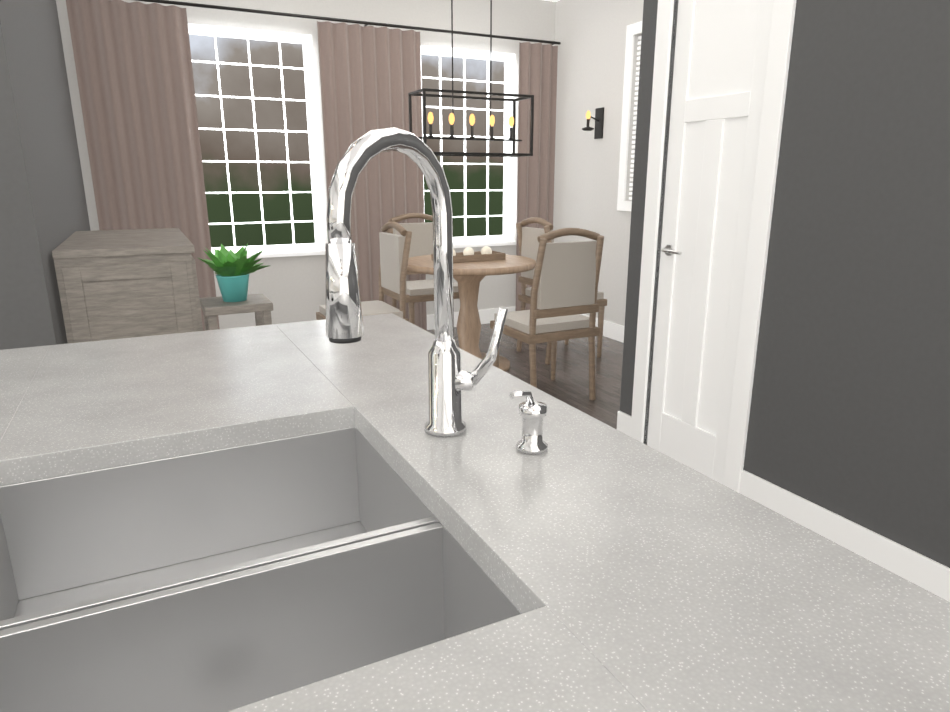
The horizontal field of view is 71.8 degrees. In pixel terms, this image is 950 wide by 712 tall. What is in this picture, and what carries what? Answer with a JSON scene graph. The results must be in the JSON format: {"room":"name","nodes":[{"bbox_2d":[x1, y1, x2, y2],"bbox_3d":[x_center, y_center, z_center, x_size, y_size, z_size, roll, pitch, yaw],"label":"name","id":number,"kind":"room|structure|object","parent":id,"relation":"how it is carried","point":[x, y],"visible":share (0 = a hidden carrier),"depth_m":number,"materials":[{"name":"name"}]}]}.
{"room":"kitchen","nodes":[
{"label":"kitchen","id":0,"kind":"room"},
{"bbox_2d":[0,0,90,349],"bbox_3d":[-3.108,-0.884,2.938,2.170,2.820,2.810,-7,17,-26],"label":"wall","id":1,"kind":"structure","parent":0,"point":[43,210],"depth_m":2.38,"materials":[{"name":"grey paint"}]},
{"bbox_2d":[56,0,555,328],"bbox_3d":[-0.959,-1.552,5.408,3.960,2.820,0.150,-7,17,-26],"label":"wall","id":2,"kind":"structure","parent":0,"point":[292,288],"depth_m":5.28,"materials":[{"name":"white paint"}]},
{"bbox_2d":[188,25,325,258],"bbox_3d":[-1.655,-1.583,4.999,0.968,1.643,0.138,-7,17,-26],"label":"window","id":3,"kind":"structure","parent":2,"relation":"in","point":[317,245],"depth_m":5.07,"materials":[{"name":"white wood"}]},
{"bbox_2d":[66,0,559,330],"bbox_3d":[-0.947,-1.354,5.297,3.760,2.466,0.140,-7,17,-26],"label":"curtains","id":4,"kind":"object","parent":2,"relation":"hanging from","point":[134,69],"visible":0.71,"depth_m":4.83,"materials":[{"name":"fabric"}]},
{"bbox_2d":[420,47,515,247],"bbox_3d":[-0.071,-1.790,5.762,0.968,1.643,0.138,-7,17,-26],"label":"window","id":5,"kind":"structure","parent":2,"relation":"in","point":[507,59],"depth_m":5.85,"materials":[{"name":"white wood"}]},
{"bbox_2d":[427,306,514,329],"bbox_3d":[-0.982,-0.230,5.654,3.798,0.140,0.017,-7,17,-26],"label":"baseboard","id":6,"kind":"structure","parent":2,"relation":"attached to","point":[486,315],"depth_m":6.15,"materials":[{"name":"white"}]},
{"bbox_2d":[427,323,623,428],"bbox_3d":[-0.175,0.894,1.926,6.430,0.100,8.300,-7,17,-26],"label":"floor","id":7,"kind":"structure","parent":0,"point":[569,385],"depth_m":4.67,"materials":[{"name":"brown wood"}]},
{"bbox_2d":[52,228,202,342],"bbox_3d":[-1.584,-0.035,3.160,0.518,1.060,1.110,-7,17,-26],"label":"sideboard","id":8,"kind":"object","parent":7,"relation":"on","point":[119,284],"visible":0.48,"depth_m":2.60,"materials":[{"name":"brown wood"}]},
{"bbox_2d":[199,293,273,330],"bbox_3d":[-1.069,0.135,3.031,0.280,0.795,0.280,-7,17,-26],"label":"plant stand","id":9,"kind":"object","parent":7,"relation":"on","point":[260,305],"visible":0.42,"depth_m":2.85,"materials":[{"name":"brown wood"}]},
{"bbox_2d":[199,243,270,301],"bbox_3d":[-1.059,-0.378,2.907,0.311,0.259,0.353,-7,17,-26],"label":"plant","id":10,"kind":"object","parent":9,"relation":"on","point":[231,268],"visible":1,"depth_m":2.86,"materials":[{"name":"teal plant"}]},
{"bbox_2d":[316,222,411,321],"bbox_3d":[-0.725,-0.343,4.319,0.539,1.052,0.500,-7,17,-26],"label":"dining chair","id":11,"kind":"object","parent":7,"relation":"on","point":[394,253],"visible":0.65,"depth_m":4.26,"materials":[{"name":"beige fabric"}]},
{"bbox_2d":[388,213,459,324],"bbox_3d":[-0.401,-0.617,5.338,0.500,1.052,0.539,-7,17,-26],"label":"dining chair","id":12,"kind":"object","parent":7,"relation":"on","point":[421,244],"visible":0.29,"depth_m":5.38,"materials":[{"name":"beige fabric"}]},
{"bbox_2d":[407,254,535,371],"bbox_3d":[-0.044,-0.297,4.683,0.940,0.770,0.940,-7,17,-26],"label":"dining table","id":13,"kind":"object","parent":7,"relation":"on","point":[468,277],"visible":0.6,"depth_m":4.57,"materials":[{"name":"brown wood"}]},
{"bbox_2d":[431,246,505,262],"bbox_3d":[-0.045,-0.714,4.571,0.480,0.090,0.200,-7,17,-26],"label":"tray","id":14,"kind":"object","parent":13,"relation":"on","point":[470,254],"visible":0.85,"depth_m":4.54,"materials":[{"name":"brown wood"}]},
{"bbox_2d":[0,313,949,711],"bbox_3d":[0.128,0.827,0.208,1.092,0.920,3.890,-7,17,-26],"label":"kitchen island","id":15,"kind":"object","parent":7,"relation":"on","point":[298,517],"visible":0.92,"depth_m":0.81,"materials":[{"name":"stone"}]},
{"bbox_2d":[326,127,507,436],"bbox_3d":[-0.088,-0.086,0.947,0.283,0.460,0.145,-7,17,-26],"label":"faucet","id":16,"kind":"object","parent":15,"relation":"on","point":[449,381],"visible":1,"depth_m":0.93,"materials":[{"name":"silver metal"}]},
{"bbox_2d":[509,390,547,453],"bbox_3d":[0.076,0.092,0.974,0.071,0.100,0.047,-7,17,-26],"label":"soap dispenser","id":17,"kind":"object","parent":15,"relation":"on","point":[532,413],"visible":1,"depth_m":0.97,"materials":[{"name":"silver metal"}]},
{"bbox_2d":[490,228,603,399],"bbox_3d":[0.438,-0.264,4.016,0.500,1.052,0.539,-7,17,-26],"label":"dining chair","id":18,"kind":"object","parent":7,"relation":"on","point":[564,289],"visible":0.92,"depth_m":3.79,"materials":[{"name":"beige fabric"}]},
{"bbox_2d":[516,217,606,364],"bbox_3d":[0.636,-0.521,4.975,0.539,1.052,0.500,-7,17,-26],"label":"dining chair","id":19,"kind":"object","parent":7,"relation":"on","point":[528,242],"visible":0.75,"depth_m":4.90,"materials":[{"name":"beige fabric"}]},
{"bbox_2d":[553,0,643,325],"bbox_3d":[1.404,-1.433,4.953,0.150,2.820,3.100,-7,17,-26],"label":"wall","id":20,"kind":"structure","parent":0,"point":[590,36],"depth_m":5.50,"materials":[{"name":"white paint"}]},
{"bbox_2d":[582,107,603,138],"bbox_3d":[0.956,-1.910,5.381,0.170,0.240,0.100,-7,17,-26],"label":"sconce","id":21,"kind":"object","parent":20,"relation":"attached to","point":[599,122],"visible":0.98,"depth_m":5.38,"materials":[{"name":"black metal"}]},
{"bbox_2d":[580,314,624,342],"bbox_3d":[1.339,-0.126,5.253,0.014,0.140,2.790,-7,17,-26],"label":"baseboard","id":22,"kind":"structure","parent":20,"relation":"attached to","point":[612,330],"depth_m":5.57,"materials":[{"name":"white"}]},
{"bbox_2d":[617,21,641,210],"bbox_3d":[1.425,-1.719,4.686,0.085,1.370,1.110,-7,17,-26],"label":"window","id":23,"kind":"structure","parent":20,"relation":"in","point":[633,30],"depth_m":5.09,"materials":[{"name":"white wood"}]},
{"bbox_2d":[620,0,949,567],"bbox_3d":[1.912,-0.383,1.037,0.140,2.820,4.890,-7,17,-26],"label":"wall","id":24,"kind":"structure","parent":0,"point":[849,417],"depth_m":2.19,"materials":[{"name":"grey paint"}]},
{"bbox_2d":[647,0,773,483],"bbox_3d":[0.982,-0.504,2.815,0.095,2.119,0.524,-7,17,-26],"label":"door","id":25,"kind":"structure","parent":24,"relation":"in","point":[720,61],"depth_m":2.81,"materials":[{"name":"white wood"}]},
{"bbox_2d":[617,0,949,601],"bbox_3d":[1.902,-0.106,1.106,0.164,2.250,4.890,-7,17,-26],"label":"door frame","id":26,"kind":"structure","parent":24,"relation":"attached to","point":[922,571],"depth_m":2.59,"materials":[{"name":"white wood"}]},
{"bbox_3d":[-0.180,-1.926,1.169,6.430,0.100,8.300,-7,17,-26],"label":"ceiling","id":27,"kind":"structure","parent":0,"visible":0},
{"bbox_2d":[408,0,533,156],"bbox_3d":[-0.020,-2.006,4.261,0.800,1.349,0.260,-7,17,-26],"label":"dining chandelier","id":28,"kind":"object","parent":27,"relation":"hanging from","point":[512,121],"visible":0.96,"depth_m":4.34,"materials":[{"name":"black metal"}]},
{"label":"outside","id":29,"kind":"structure","parent":0,"visible":0},
{"bbox_2d":[189,34,503,247],"bbox_3d":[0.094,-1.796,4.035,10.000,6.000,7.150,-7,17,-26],"label":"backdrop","id":30,"kind":"structure","parent":29,"point":[238,114],"depth_m":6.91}
]}

